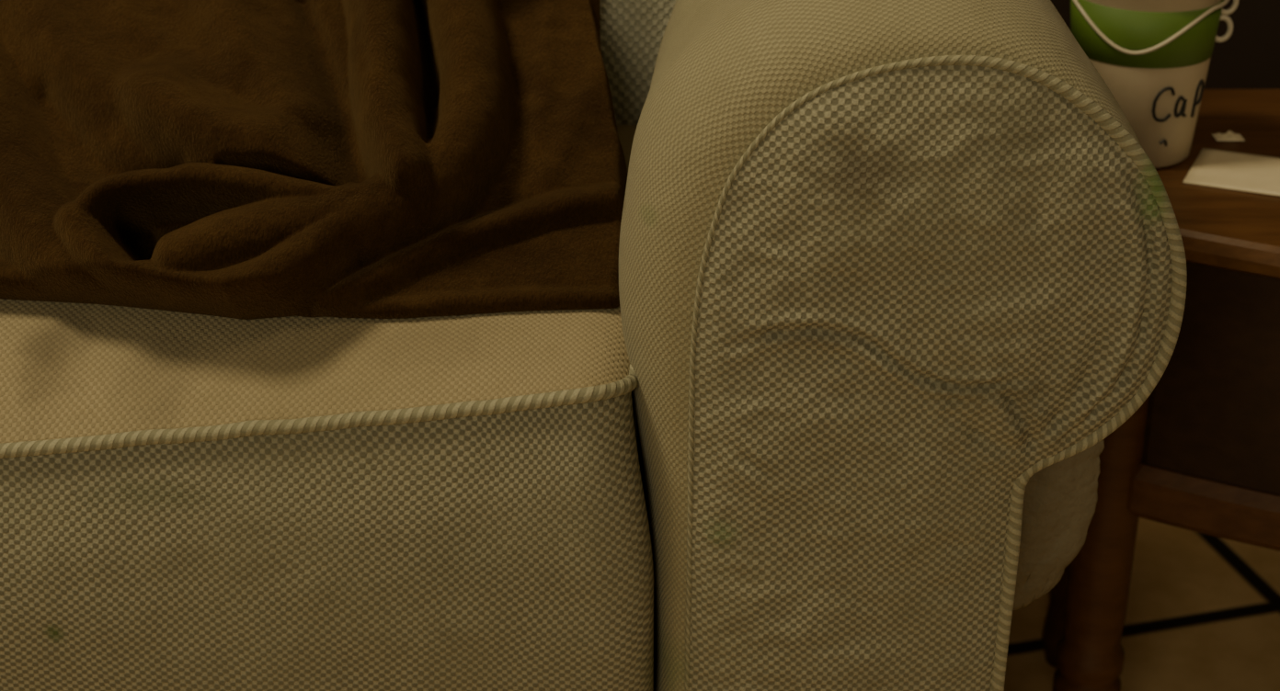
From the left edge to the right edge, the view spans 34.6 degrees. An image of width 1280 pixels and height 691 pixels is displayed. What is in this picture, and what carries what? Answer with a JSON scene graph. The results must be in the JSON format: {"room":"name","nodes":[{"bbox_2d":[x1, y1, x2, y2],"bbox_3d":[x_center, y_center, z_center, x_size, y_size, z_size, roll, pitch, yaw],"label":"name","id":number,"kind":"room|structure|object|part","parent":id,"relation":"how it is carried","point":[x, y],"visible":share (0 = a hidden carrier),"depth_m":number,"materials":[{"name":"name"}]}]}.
{"room":"living room","nodes":[
{"label":"living room","id":0,"kind":"room"},
{"bbox_2d":[1003,517,1279,690],"bbox_3d":[0.000,0.687,0.669,4.400,0.050,4.200,0,25,0],"label":"floor","id":1,"kind":"structure","parent":0,"point":[1203,611],"depth_m":1.62,"materials":[{"name":"tile"}]},
{"bbox_2d":[0,0,1187,690],"bbox_3d":[-0.194,-0.110,1.225,0.859,0.926,0.718,0,25,0],"label":"sofa","id":2,"kind":"object","parent":1,"relation":"on","point":[896,278],"visible":0.86,"depth_m":0.92,"materials":[{"name":"fabric"}]},
{"bbox_2d":[0,0,627,319],"bbox_3d":[-0.198,-0.220,0.989,0.391,0.346,0.318,0,25,0],"label":"throw blanket","id":3,"kind":"object","parent":2,"relation":"on","point":[235,159],"visible":1,"depth_m":0.99,"materials":[{"name":"brown fabric"}]},
{"bbox_2d":[0,125,637,444],"bbox_3d":[-0.306,-0.091,1.181,0.628,0.073,0.586,0,25,0],"label":"seat cushion","id":4,"kind":"object","parent":2,"relation":"on","point":[71,373],"depth_m":0.93,"materials":[{"name":"fabric"}]},
{"bbox_2d":[0,391,654,690],"bbox_3d":[-0.306,-0.005,1.211,0.628,0.204,0.604,0,25,0],"label":"seat cushion","id":5,"kind":"object","parent":2,"relation":"on","point":[150,541],"depth_m":0.93,"materials":[{"name":"fabric"}]},
{"bbox_2d":[599,0,675,125],"bbox_3d":[-0.270,-0.352,1.228,0.706,0.491,0.287,0,25,0],"label":"cushion","id":6,"kind":"object","parent":2,"relation":"on","point":[632,31],"depth_m":1.16,"materials":[{"name":"fabric"}]},
{"bbox_3d":[0.127,0.143,0.958,0.212,0.571,0.014,0,25,0],"label":"arm panel","id":7,"kind":"part","parent":2,"relation":"part of","materials":[{"name":"fabric"}]},
{"bbox_2d":[1041,89,1279,690],"bbox_3d":[0.555,0.101,1.338,0.574,0.447,0.356,0,25,0],"label":"side table","id":8,"kind":"object","parent":1,"relation":"on","point":[1201,454],"visible":0.67,"depth_m":1.23,"materials":[{"name":"brown wood"}]},
{"bbox_3d":[0.322,0.045,1.478,0.043,0.430,0.043,0,25,0],"label":"leg","id":9,"kind":"part","parent":8,"relation":"part of","materials":[{"name":"brown wood"}]},
{"bbox_3d":[0.291,0.129,1.297,0.043,0.430,0.043,0,25,0],"label":"leg","id":10,"kind":"part","parent":8,"relation":"part of","materials":[{"name":"brown wood"}]},
{"bbox_2d":[1070,0,1238,168],"bbox_3d":[0.307,-0.172,1.260,0.095,0.112,0.094,17,30,33],"label":"cup","id":11,"kind":"object","parent":8,"relation":"on","point":[1153,56],"visible":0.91,"depth_m":1.22,"materials":[{"name":"white ceramic"}]},
{"bbox_3d":[0.555,0.061,1.319,0.546,0.036,0.328,0,25,0],"label":"apron moulding","id":12,"kind":"part","parent":8,"relation":"part of","materials":[{"name":"brown wood"}]},
{"bbox_2d":[1211,130,1245,141],"bbox_3d":[0.374,-0.134,1.306,0.018,0.004,0.014,0,25,0],"label":"wrapper","id":13,"kind":"object","parent":8,"relation":"on","point":[1229,136],"visible":1,"depth_m":1.30,"materials":[{"name":"paper"}]},
{"bbox_2d":[1182,148,1279,196],"bbox_3d":[0.396,-0.101,1.237,0.125,0.003,0.066,11,27,22],"label":"paper sheet","id":14,"kind":"object","parent":8,"relation":"on","point":[1256,174],"visible":1,"depth_m":1.25,"materials":[{"name":"white paper"}]},
{"bbox_2d":[1051,0,1279,89],"bbox_3d":[0.000,-1.250,1.807,4.400,2.500,0.100,0,25,0],"label":"wall","id":15,"kind":"structure","parent":0,"point":[1250,58],"depth_m":2.19,"materials":[{"name":"paint"}]}
]}

